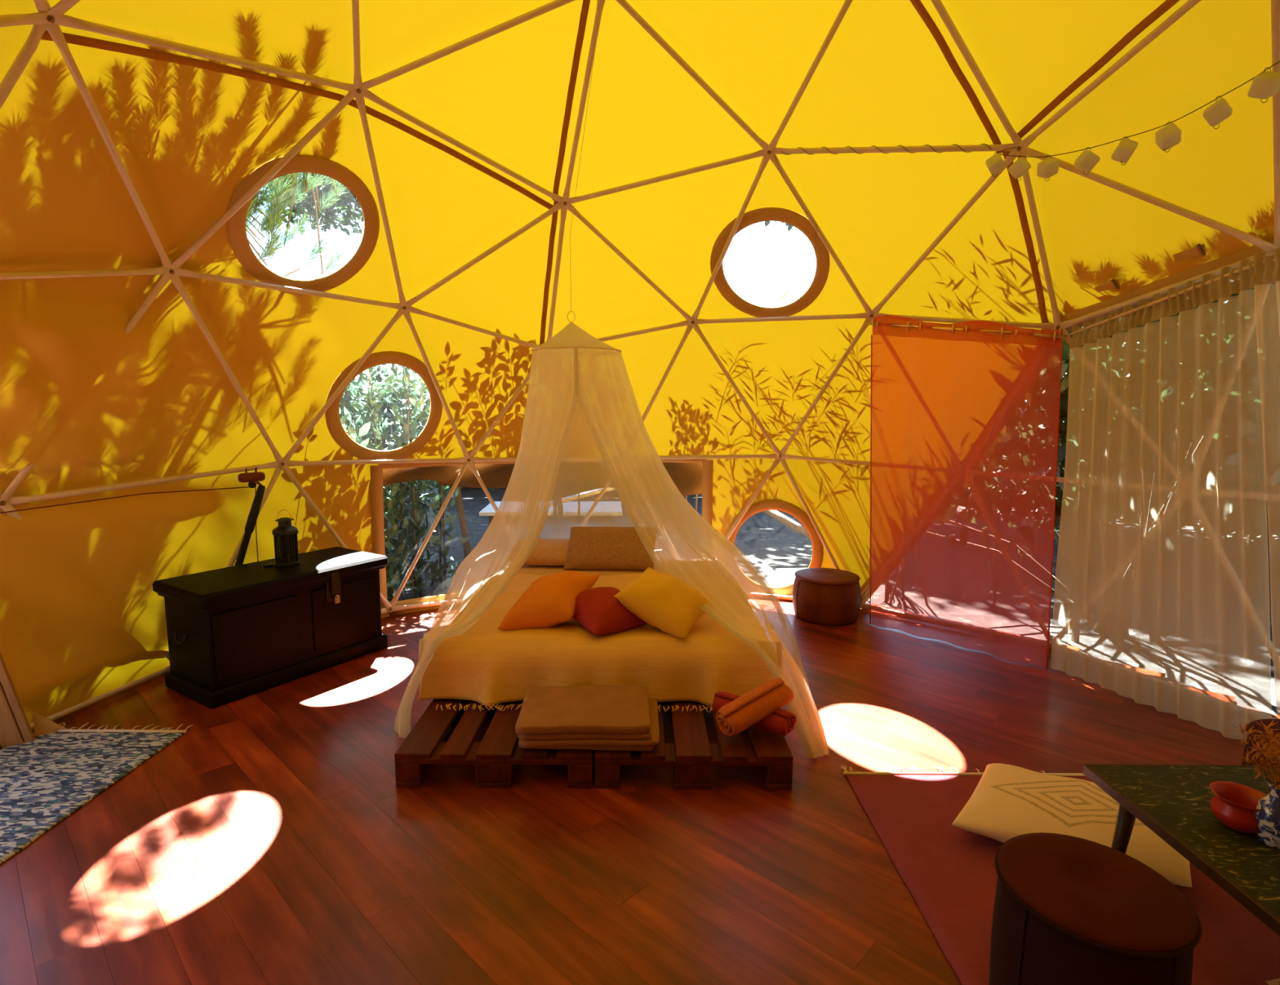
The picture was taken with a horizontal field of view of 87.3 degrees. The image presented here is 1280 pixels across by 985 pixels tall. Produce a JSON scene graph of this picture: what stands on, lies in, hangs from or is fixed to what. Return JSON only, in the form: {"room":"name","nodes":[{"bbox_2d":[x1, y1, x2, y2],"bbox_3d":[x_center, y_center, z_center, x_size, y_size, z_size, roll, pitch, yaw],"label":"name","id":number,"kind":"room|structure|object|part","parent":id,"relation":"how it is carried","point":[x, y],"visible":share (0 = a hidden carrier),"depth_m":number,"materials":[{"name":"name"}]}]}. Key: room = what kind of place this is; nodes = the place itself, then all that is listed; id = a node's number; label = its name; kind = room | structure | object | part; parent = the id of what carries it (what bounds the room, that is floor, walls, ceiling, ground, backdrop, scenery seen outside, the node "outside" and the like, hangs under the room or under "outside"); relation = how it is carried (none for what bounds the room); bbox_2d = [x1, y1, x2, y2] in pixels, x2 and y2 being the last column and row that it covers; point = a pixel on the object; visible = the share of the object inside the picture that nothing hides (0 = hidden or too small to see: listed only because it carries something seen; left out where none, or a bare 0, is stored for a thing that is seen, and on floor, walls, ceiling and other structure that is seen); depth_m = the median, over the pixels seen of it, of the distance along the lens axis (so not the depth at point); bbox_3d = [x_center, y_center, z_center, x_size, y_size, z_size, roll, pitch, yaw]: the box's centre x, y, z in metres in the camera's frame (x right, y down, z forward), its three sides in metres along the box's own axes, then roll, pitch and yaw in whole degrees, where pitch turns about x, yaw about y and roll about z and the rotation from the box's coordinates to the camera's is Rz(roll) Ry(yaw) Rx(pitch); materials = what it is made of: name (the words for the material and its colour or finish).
{"room":"tent interior","nodes":[
{"label":"tent interior","id":0,"kind":"room"},
{"bbox_2d":[0,0,1274,724],"bbox_3d":[0.131,-0.609,2.335,6.252,3.795,6.240,-6,9,-40],"label":"wall","id":1,"kind":"structure","parent":0,"point":[86,402],"depth_m":3.55,"materials":[{"name":"yellow fabric"}]},
{"bbox_2d":[0,486,249,513],"bbox_3d":[-2.707,0.034,3.470,0.057,0.033,1.478,4,8,23],"label":"pole","id":2,"kind":"object","parent":1,"relation":"attached to","point":[246,486],"visible":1,"depth_m":3.46,"materials":[{"name":"brown wood"}]},
{"bbox_2d":[226,154,379,294],"bbox_3d":[-1.841,-1.460,3.723,0.485,0.652,0.806,7,9,40],"label":"window","id":3,"kind":"structure","parent":1,"relation":"in","point":[236,224],"depth_m":3.67,"materials":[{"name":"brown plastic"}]},
{"bbox_2d":[325,351,442,460],"bbox_3d":[-1.750,-0.582,4.646,0.805,0.770,0.250,-6,10,-41],"label":"window","id":4,"kind":"structure","parent":1,"relation":"in","point":[336,429],"depth_m":4.62,"materials":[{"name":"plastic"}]},
{"bbox_2d":[369,458,713,608],"bbox_3d":[-0.704,0.283,5.331,2.643,1.104,0.357,-2,8,-17],"label":"window","id":5,"kind":"structure","parent":1,"relation":"in","point":[376,471],"depth_m":4.90,"materials":[{"name":"brown wood"}]},
{"bbox_2d":[382,462,702,495],"bbox_3d":[-0.722,-0.103,5.375,2.681,0.332,0.428,-2,8,-17],"label":"roller blind","id":6,"kind":"object","parent":5,"relation":"attached to","point":[686,477],"depth_m":5.32,"materials":[{"name":"fabric"}]},
{"bbox_2d":[710,207,830,317],"bbox_3d":[0.875,-1.538,4.564,0.779,0.638,0.548,0,7,0],"label":"window","id":7,"kind":"structure","parent":1,"relation":"in","point":[797,220],"depth_m":4.52,"materials":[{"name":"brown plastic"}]},
{"bbox_2d":[724,499,823,595],"bbox_3d":[1.076,0.448,5.453,0.806,0.787,0.065,3,8,19],"label":"window","id":8,"kind":"structure","parent":1,"relation":"in","point":[798,513],"depth_m":5.40,"materials":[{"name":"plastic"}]},
{"bbox_2d":[860,240,1275,604],"bbox_3d":[2.675,0.000,3.232,0.946,2.255,4.241,-2,8,-18],"label":"window","id":9,"kind":"structure","parent":1,"relation":"in","point":[1214,264],"depth_m":3.40,"materials":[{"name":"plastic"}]},
{"bbox_2d":[1049,259,1271,742],"bbox_3d":[2.608,0.016,3.404,0.158,2.205,1.146,-2,8,-20],"label":"sheer curtain","id":10,"kind":"object","parent":9,"relation":"hanging from","point":[1162,593],"visible":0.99,"depth_m":3.35,"materials":[{"name":"white fabric"}]},
{"bbox_3d":[2.635,-0.872,2.746,0.141,0.222,2.226,0,7,-5],"label":"curtain rail","id":11,"kind":"part","parent":9,"relation":"part of","materials":[{"name":"brown wood"}]},
{"bbox_2d":[1251,247,1279,719],"bbox_3d":[2.800,0.142,2.406,0.329,2.209,1.298,0,7,0],"label":"sheer curtain","id":12,"kind":"object","parent":9,"relation":"hanging from","point":[1267,295],"visible":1,"depth_m":2.90,"materials":[{"name":"white fabric"}]},
{"bbox_2d":[0,599,1277,984],"bbox_3d":[0.118,1.290,2.598,6.560,0.140,6.560,0,7,0],"label":"floor","id":13,"kind":"structure","parent":0,"point":[275,841],"depth_m":2.36,"materials":[{"name":"brown wood"}]},
{"bbox_2d":[0,652,68,749],"bbox_3d":[-2.861,0.567,2.832,0.497,1.200,0.413,-2,8,-19],"label":"chair","id":14,"kind":"object","parent":13,"relation":"on","point":[15,727],"visible":1,"depth_m":3.02,"materials":[{"name":"brown wood"}]},
{"bbox_3d":[-2.973,0.551,2.947,0.373,1.200,0.071,-1,7,-7],"label":"post","id":15,"kind":"part","parent":14,"relation":"part of","materials":[{"name":"brown wood"}]},
{"bbox_2d":[0,722,192,865],"bbox_3d":[-2.489,1.227,2.331,0.703,0.020,1.819,0,7,0],"label":"rag rug","id":16,"kind":"object","parent":13,"relation":"on","point":[45,780],"visible":0.98,"depth_m":2.81,"materials":[{"name":"blue fabric"}]},
{"bbox_2d":[152,546,387,708],"bbox_3d":[-2.093,0.733,3.941,0.544,0.600,1.116,5,8,32],"label":"wooden chest","id":17,"kind":"object","parent":13,"relation":"on","point":[236,633],"visible":1,"depth_m":3.67,"materials":[{"name":"black wood"}]},
{"bbox_3d":[-2.388,0.756,3.482,0.122,0.058,0.026,5,8,32],"label":"handle","id":18,"kind":"part","parent":17,"relation":"part of","materials":[{"name":"black metal"}]},
{"bbox_2d":[235,480,265,565],"bbox_3d":[-2.435,0.468,4.040,0.081,1.109,0.421,4,8,29],"label":"rod","id":19,"kind":"object","parent":17,"relation":"on","point":[252,517],"visible":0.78,"depth_m":4.07,"materials":[{"name":"black metal"}]},
{"bbox_3d":[-2.047,0.777,3.601,0.012,0.360,0.443,5,8,32],"label":"panel","id":20,"kind":"part","parent":17,"relation":"part of","materials":[{"name":"black wood"}]},
{"bbox_2d":[263,564,273,567],"bbox_3d":[-2.173,0.426,3.926,0.050,0.012,0.028,-4,8,-28],"label":"matchbox","id":21,"kind":"object","parent":17,"relation":"on","point":[264,565],"visible":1,"depth_m":3.92,"materials":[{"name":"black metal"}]},
{"bbox_3d":[-2.098,0.468,3.911,0.530,0.065,1.097,5,8,32],"label":"lid","id":22,"kind":"part","parent":17,"relation":"part of","materials":[{"name":"black wood"}]},
{"bbox_2d":[271,509,300,567],"bbox_3d":[-2.087,0.263,3.951,0.157,0.330,0.136,0,7,0],"label":"candle lantern","id":23,"kind":"object","parent":17,"relation":"on","point":[286,551],"visible":1,"depth_m":3.91,"materials":[{"name":"black metal"}]},
{"bbox_3d":[-2.118,0.325,3.904,0.013,0.177,0.014,0,7,0],"label":"corner post","id":24,"kind":"part","parent":23,"relation":"part of","materials":[{"name":"black metal"}]},
{"bbox_2d":[275,535,285,563],"bbox_3d":[-2.087,0.326,3.905,0.064,0.171,0.014,0,7,0],"label":"grille","id":25,"kind":"object","parent":23,"relation":"attached to","point":[282,543],"depth_m":3.90,"materials":[{"name":"black metal"}]},
{"bbox_2d":[276,535,285,559],"bbox_3d":[-2.134,0.315,3.985,0.012,0.171,0.064,5,9,34],"label":"grille","id":26,"kind":"object","parent":23,"relation":"attached to","point":[278,535],"depth_m":3.99,"materials":[{"name":"black metal"}]},
{"bbox_3d":[-2.086,0.137,3.935,0.095,0.077,0.004,2,7,12],"label":"handle","id":27,"kind":"part","parent":23,"relation":"part of","materials":[{"name":"black metal"}]},
{"bbox_3d":[-2.056,0.325,3.904,0.012,0.177,0.014,0,7,0],"label":"corner post","id":28,"kind":"part","parent":23,"relation":"part of","materials":[{"name":"black metal"}]},
{"bbox_2d":[287,533,296,562],"bbox_3d":[-2.040,0.323,3.931,0.037,0.171,0.058,0,7,0],"label":"grille","id":29,"kind":"object","parent":23,"relation":"attached to","point":[289,538],"depth_m":3.93,"materials":[{"name":"black metal"}]},
{"bbox_3d":[-2.025,0.319,3.958,0.013,0.177,0.014,0,7,0],"label":"corner post","id":30,"kind":"part","parent":23,"relation":"part of","materials":[{"name":"black metal"}]},
{"bbox_3d":[-1.804,0.573,3.947,0.016,0.120,0.090,5,8,32],"label":"hasp plate","id":31,"kind":"part","parent":17,"relation":"part of","materials":[{"name":"black metal"}]},
{"bbox_3d":[-1.764,0.722,4.050,0.012,0.360,0.443,5,8,32],"label":"panel","id":32,"kind":"part","parent":17,"relation":"part of","materials":[{"name":"black wood"}]},
{"bbox_2d":[394,698,595,788],"bbox_3d":[-0.592,1.053,3.309,0.800,0.144,1.200,0,7,0],"label":"pallet","id":33,"kind":"object","parent":13,"relation":"on","point":[497,759],"visible":0.4,"depth_m":2.75,"materials":[{"name":"red wood"}]},
{"bbox_2d":[514,685,659,751],"bbox_3d":[-0.219,0.969,2.897,0.597,0.136,0.438,0,7,0],"label":"folded blanket","id":34,"kind":"object","parent":33,"relation":"on","point":[549,717],"visible":1,"depth_m":2.75,"materials":[{"name":"fabric"}]},
{"bbox_2d":[0,0,1279,729],"bbox_3d":[0.115,-0.634,2.358,6.250,3.724,6.211,0,7,0],"label":"frame","id":35,"kind":"object","parent":13,"relation":"on","point":[48,18],"visible":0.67,"depth_m":3.57,"materials":[{"name":"beige paint"}]},
{"bbox_2d":[237,466,265,488],"bbox_3d":[-2.396,-0.096,4.131,0.069,0.136,0.156,5,8,30],"label":"pulley","id":36,"kind":"object","parent":35,"relation":"attached to","point":[249,477],"visible":1,"depth_m":4.11,"materials":[{"name":"red wood"}]},
{"bbox_2d":[254,486,258,561],"bbox_3d":[-2.386,0.462,4.208,0.020,1.027,0.006,-7,10,-45],"label":"pull cord","id":37,"kind":"object","parent":36,"relation":"hanging from","point":[255,486],"visible":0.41,"depth_m":4.18,"materials":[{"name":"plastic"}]},
{"bbox_2d":[393,0,829,758],"bbox_3d":[-0.174,-0.744,4.043,2.370,3.522,2.538,1,7,4],"label":"net","id":38,"kind":"object","parent":35,"relation":"hanging from","point":[587,456],"visible":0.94,"depth_m":3.75,"materials":[{"name":"beige fabric"}]},
{"bbox_2d":[393,348,577,738],"bbox_3d":[-0.835,0.162,3.477,0.414,1.858,1.139,6,9,39],"label":"drape","id":39,"kind":"object","parent":38,"relation":"hanging from","point":[551,403],"depth_m":3.70,"materials":[{"name":"white fabric"}]},
{"bbox_2d":[413,387,829,755],"bbox_3d":[-0.159,0.083,4.128,2.382,1.859,2.529,0,7,0],"label":"drape","id":40,"kind":"object","parent":38,"relation":"hanging from","point":[586,456],"depth_m":3.75,"materials":[{"name":"white fabric"}]},
{"bbox_2d":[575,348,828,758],"bbox_3d":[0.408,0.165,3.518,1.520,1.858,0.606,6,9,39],"label":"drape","id":41,"kind":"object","parent":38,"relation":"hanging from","point":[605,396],"depth_m":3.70,"materials":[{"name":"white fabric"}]},
{"bbox_2d":[866,313,1066,338],"bbox_3d":[1.991,-1.046,4.187,1.159,0.229,0.030,6,9,37],"label":"curtain rod","id":42,"kind":"object","parent":35,"relation":"attached to","point":[1040,335],"visible":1,"depth_m":4.11,"materials":[{"name":"brown wood"}]},
{"bbox_2d":[869,315,1062,670],"bbox_3d":[2.025,-0.070,4.285,1.188,2.147,0.131,7,10,41],"label":"curtain","id":43,"kind":"object","parent":42,"relation":"hanging from","point":[964,433],"visible":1,"depth_m":4.25,"materials":[{"name":"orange fabric"}]},
{"bbox_2d":[773,61,1279,302],"bbox_3d":[1.702,-1.499,3.240,0.605,0.851,2.454,-5,9,-34],"label":"string","id":44,"kind":"object","parent":35,"relation":"hanging from","point":[1264,85],"visible":1,"depth_m":2.95,"materials":[{"name":"beige fabric"}]},
{"bbox_2d":[595,701,793,789],"bbox_3d":[0.218,1.058,3.309,0.800,0.144,1.200,0,7,0],"label":"pallet","id":45,"kind":"object","parent":13,"relation":"on","point":[691,753],"visible":0.32,"depth_m":2.73,"materials":[{"name":"red wood"}]},
{"bbox_2d":[711,691,796,736],"bbox_3d":[0.491,0.962,2.934,0.371,0.099,0.116,6,9,38],"label":"rolled towel","id":46,"kind":"object","parent":45,"relation":"on","point":[781,722],"visible":0.51,"depth_m":2.84,"materials":[{"name":"red fabric"}]},
{"bbox_2d":[715,677,793,736],"bbox_3d":[0.485,0.911,2.860,0.350,0.180,0.130,-4,8,-29],"label":"rolled towel","id":47,"kind":"object","parent":46,"relation":"on","point":[749,708],"visible":1,"depth_m":2.81,"materials":[{"name":"orange fabric"}]},
{"bbox_2d":[792,568,861,626],"bbox_3d":[1.380,0.759,4.974,0.491,0.333,0.491,0,7,0],"label":"pouf","id":48,"kind":"object","parent":13,"relation":"on","point":[830,597],"visible":1,"depth_m":4.79,"materials":[{"name":"brown leather"}]},
{"bbox_2d":[840,764,1279,984],"bbox_3d":[1.601,1.321,1.792,1.488,0.021,2.234,0,7,0],"label":"mat","id":49,"kind":"object","parent":13,"relation":"on","point":[948,871],"visible":0.41,"depth_m":2.17,"materials":[{"name":"fabric"}]},
{"bbox_2d":[951,763,1192,888],"bbox_3d":[1.568,1.176,2.421,0.785,0.144,0.507,4,8,27],"label":"floor cushion","id":50,"kind":"object","parent":49,"relation":"on","point":[1008,802],"visible":0.69,"depth_m":2.36,"materials":[{"name":"beige fabric"}]},
{"bbox_2d":[989,832,1201,984],"bbox_3d":[1.078,1.126,1.628,0.410,0.418,0.410,0,7,0],"label":"pouf","id":51,"kind":"object","parent":49,"relation":"on","point":[1068,910],"visible":1,"depth_m":1.53,"materials":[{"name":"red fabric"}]},
{"bbox_2d":[1083,764,1279,984],"bbox_3d":[1.784,1.141,1.668,0.702,0.391,1.069,0,7,0],"label":"table","id":52,"kind":"object","parent":49,"relation":"on","point":[1173,802],"visible":0.88,"depth_m":1.89,"materials":[{"name":"green wood"}]},
{"bbox_3d":[1.514,1.097,2.101,0.073,0.364,0.050,2,7,15],"label":"leg","id":53,"kind":"part","parent":52,"relation":"part of","materials":[{"name":"brown wood"}]},
{"bbox_2d":[1208,781,1267,834],"bbox_3d":[1.649,0.875,1.843,0.140,0.093,0.140,0,7,0],"label":"clay bowl","id":54,"kind":"object","parent":52,"relation":"on","point":[1233,805],"visible":0.76,"depth_m":1.85,"materials":[{"name":"red ceramic"}]},
{"bbox_2d":[1255,779,1279,849],"bbox_3d":[1.680,0.849,1.769,0.086,0.164,0.086,0,7,0],"label":"porcelain vase","id":55,"kind":"object","parent":52,"relation":"on","point":[1268,819],"visible":0.94,"depth_m":1.76,"materials":[{"name":"blue ceramic"}]},
{"bbox_2d":[1228,718,1279,795],"bbox_3d":[1.675,0.724,1.754,0.225,0.325,0.237,0,7,0],"label":"dried grass","id":56,"kind":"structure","parent":55,"relation":"in","point":[1267,752],"depth_m":1.77,"materials":[{"name":"brown plant"}]},
{"bbox_3d":[1.644,0.763,1.792,0.085,0.238,0.003,7,10,43],"label":"stem","id":57,"kind":"part","parent":56,"relation":"part of","materials":[{"name":"orange plant"}]},
{"bbox_3d":[1.641,0.798,1.778,0.071,0.172,0.003,3,8,20],"label":"stem","id":58,"kind":"part","parent":56,"relation":"part of","materials":[{"name":"orange plant"}]},
{"bbox_3d":[1.635,0.773,1.751,0.078,0.228,0.017,0,7,0],"label":"stem","id":59,"kind":"part","parent":56,"relation":"part of","materials":[{"name":"orange plant"}]},
{"bbox_3d":[1.661,0.753,1.774,0.038,0.262,0.003,7,9,40],"label":"stem","id":60,"kind":"part","parent":56,"relation":"part of","materials":[{"name":"orange plant"}]},
{"bbox_3d":[1.705,0.768,1.808,0.003,0.225,0.096,4,8,27],"label":"stem","id":61,"kind":"part","parent":56,"relation":"part of","materials":[{"name":"orange plant"}]},
{"bbox_2d":[1265,978,1279,984],"bbox_3d":[1.792,1.294,1.614,0.320,0.104,0.280,0,7,0],"label":"floor cushion","id":62,"kind":"object","parent":49,"relation":"on","point":[1275,982],"visible":1,"depth_m":1.74,"materials":[{"name":"fabric"}]},
{"bbox_2d":[1241,719,1279,765],"bbox_3d":[2.573,1.083,2.514,0.477,0.299,0.477,0,7,0],"label":"pouf","id":63,"kind":"object","parent":13,"relation":"on","point":[1266,722],"visible":0.32,"depth_m":2.63,"materials":[{"name":"brown wicker"}]},
{"bbox_3d":[-0.591,0.901,4.509,0.800,0.144,1.200,0,7,0],"label":"pallet","id":64,"kind":"object","parent":13,"relation":"on","visible":0},
{"bbox_2d":[517,564,659,576],"bbox_3d":[-0.185,0.738,4.176,1.580,0.265,1.900,0,7,0],"label":"mattress","id":65,"kind":"object","parent":64,"relation":"on","point":[531,569],"visible":0.02,"depth_m":4.65,"materials":[{"name":"beige fabric"}]},
{"bbox_2d":[523,537,569,566],"bbox_3d":[-0.603,0.434,4.873,0.660,0.173,0.380,0,7,0],"label":"pillow","id":66,"kind":"object","parent":65,"relation":"on","point":[547,552],"visible":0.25,"depth_m":4.72,"materials":[{"name":"fabric"}]},
{"bbox_2d":[417,573,773,712],"bbox_3d":[-0.185,0.769,3.779,1.758,0.293,1.460,0,7,0],"label":"bedspread","id":67,"kind":"object","parent":65,"relation":"on","point":[486,664],"visible":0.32,"depth_m":3.17,"materials":[{"name":"beige fabric"}]},
{"bbox_2d":[497,570,599,630],"bbox_3d":[-0.459,0.557,3.478,0.490,0.271,0.380,0,7,0],"label":"cushion","id":68,"kind":"object","parent":67,"relation":"on","point":[549,601],"visible":0.91,"depth_m":3.34,"materials":[{"name":"orange fabric"}]},
{"bbox_2d":[573,586,647,635],"bbox_3d":[-0.179,0.602,3.438,0.370,0.206,0.370,-5,9,-38],"label":"cushion","id":69,"kind":"object","parent":67,"relation":"on","point":[597,610],"visible":0.71,"depth_m":3.32,"materials":[{"name":"red fabric"}]},
{"bbox_2d":[613,567,708,638],"bbox_3d":[0.128,0.554,3.414,0.399,0.268,0.368,4,8,28],"label":"cushion","id":70,"kind":"object","parent":67,"relation":"on","point":[665,602],"visible":0.93,"depth_m":3.30,"materials":[{"name":"yellow fabric"}]},
{"bbox_2d":[563,526,653,571],"bbox_3d":[-0.203,0.397,4.746,0.660,0.289,0.290,0,7,0],"label":"pillow","id":71,"kind":"object","parent":65,"relation":"on","point":[590,548],"visible":0.77,"depth_m":4.66,"materials":[{"name":"brown fabric"}]},
{"label":"outside","id":72,"kind":"structure","parent":0,"visible":0},
{"bbox_2d":[256,172,764,235],"bbox_3d":[0.154,-7.285,11.127,21.412,3.955,14.227,2,7,15],"label":"canopy","id":73,"kind":"object","parent":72,"point":[348,205],"visible":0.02,"depth_m":15.65,"materials":[{"name":"green plant"}]},
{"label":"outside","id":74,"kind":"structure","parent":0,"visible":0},
{"bbox_2d":[383,487,1276,715],"bbox_3d":[0.009,-1.477,25.013,90.000,0.001,100.000,0,7,0],"label":"ground","id":75,"kind":"structure","parent":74,"point":[777,551],"depth_m":8.31,"materials":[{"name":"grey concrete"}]},
{"bbox_2d":[245,172,348,276],"bbox_3d":[-2.854,-1.496,4.565,1.815,5.152,3.913,-3,8,-26],"label":"pine tree","id":76,"kind":"object","parent":75,"relation":"on","point":[280,193],"visible":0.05,"depth_m":4.57,"materials":[{"name":"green plant"}]},
{"bbox_2d":[340,406,370,448],"bbox_3d":[-2.449,0.184,4.965,1.044,1.713,0.567,5,8,30],"label":"shrub","id":77,"kind":"object","parent":75,"relation":"on","point":[365,428],"visible":0.08,"depth_m":4.77,"materials":[{"name":"green plant"}]},
{"bbox_2d":[349,422,413,602],"bbox_3d":[-2.208,0.207,5.399,0.882,1.594,0.580,0,7,0],"label":"shrub","id":78,"kind":"object","parent":75,"relation":"on","point":[389,500],"visible":0.14,"depth_m":5.39,"materials":[{"name":"green plant"}]},
{"bbox_2d":[339,364,469,601],"bbox_3d":[-2.384,-0.323,5.861,1.813,2.572,1.031,0,7,-6],"label":"shrub","id":79,"kind":"object","parent":75,"relation":"on","point":[412,523],"visible":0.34,"depth_m":5.80,"materials":[{"name":"green plant"}]},
{"bbox_2d":[407,369,430,413],"bbox_3d":[-0.904,-0.347,5.466,1.206,2.660,1.522,6,9,38],"label":"shrub","id":80,"kind":"object","parent":75,"relation":"on","point":[412,373],"visible":0.05,"depth_m":5.15,"materials":[{"name":"green plant"}]},
{"bbox_2d":[417,374,443,547],"bbox_3d":[-2.516,-0.668,7.981,0.240,2.640,0.240,0,7,0],"label":"shrub","id":81,"kind":"object","parent":75,"relation":"on","point":[430,519],"visible":0.08,"depth_m":8.02,"materials":[{"name":"green plant"}]},
{"bbox_2d":[453,486,471,558],"bbox_3d":[-1.710,-0.409,6.392,0.287,2.548,0.115,5,8,32],"label":"sapling","id":82,"kind":"object","parent":75,"relation":"on","point":[464,530],"visible":0.22,"depth_m":6.43,"materials":[{"name":"grey plant"}]},
{"bbox_2d":[479,501,501,524],"bbox_3d":[-0.953,0.443,7.465,1.500,0.585,0.800,0,7,-3],"label":"table","id":83,"kind":"object","parent":75,"relation":"on","point":[489,511],"visible":0.06,"depth_m":7.10,"materials":[{"name":"white"}]},
{"bbox_3d":[-1.573,0.499,7.171,0.070,0.540,0.070,0,7,-3],"label":"leg","id":84,"kind":"part","parent":83,"relation":"part of","materials":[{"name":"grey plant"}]},
{"bbox_2d":[685,494,697,511],"bbox_3d":[0.507,-0.362,6.126,0.978,2.540,0.430,-5,9,-37],"label":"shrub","id":85,"kind":"object","parent":75,"relation":"on","point":[696,498],"visible":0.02,"depth_m":6.20,"materials":[{"name":"green plant"}]},
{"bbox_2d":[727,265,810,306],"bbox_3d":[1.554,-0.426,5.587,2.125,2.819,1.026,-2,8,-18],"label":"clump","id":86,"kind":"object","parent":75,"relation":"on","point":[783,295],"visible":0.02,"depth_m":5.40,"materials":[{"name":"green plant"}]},
{"bbox_2d":[761,510,810,540],"bbox_3d":[1.821,0.439,7.362,1.039,0.610,0.100,3,8,17],"label":"pole","id":87,"kind":"object","parent":75,"relation":"on","point":[783,519],"visible":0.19,"depth_m":7.37,"materials":[{"name":"grey plant"}]},
{"bbox_2d":[339,283,1275,533],"bbox_3d":[0.002,-2.567,4.251,30.890,9.056,25.949,0,7,0],"label":"hedge","id":88,"kind":"object","parent":75,"relation":"on","point":[384,406],"visible":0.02,"depth_m":13.48,"materials":[{"name":"green plant"}]},
{"bbox_2d":[1053,435,1066,544],"bbox_3d":[4.846,-0.620,7.267,1.512,2.825,1.791,1,7,8],"label":"shrub","id":89,"kind":"object","parent":75,"relation":"on","point":[1058,471],"visible":0.02,"depth_m":7.66,"materials":[{"name":"green plant"}]},
{"bbox_2d":[1051,283,1272,595],"bbox_3d":[2.470,-0.482,4.287,2.409,3.298,2.474,3,8,17],"label":"bush","id":90,"kind":"object","parent":75,"relation":"on","point":[1065,347],"visible":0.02,"depth_m":4.30,"materials":[{"name":"green plant"}]}
]}

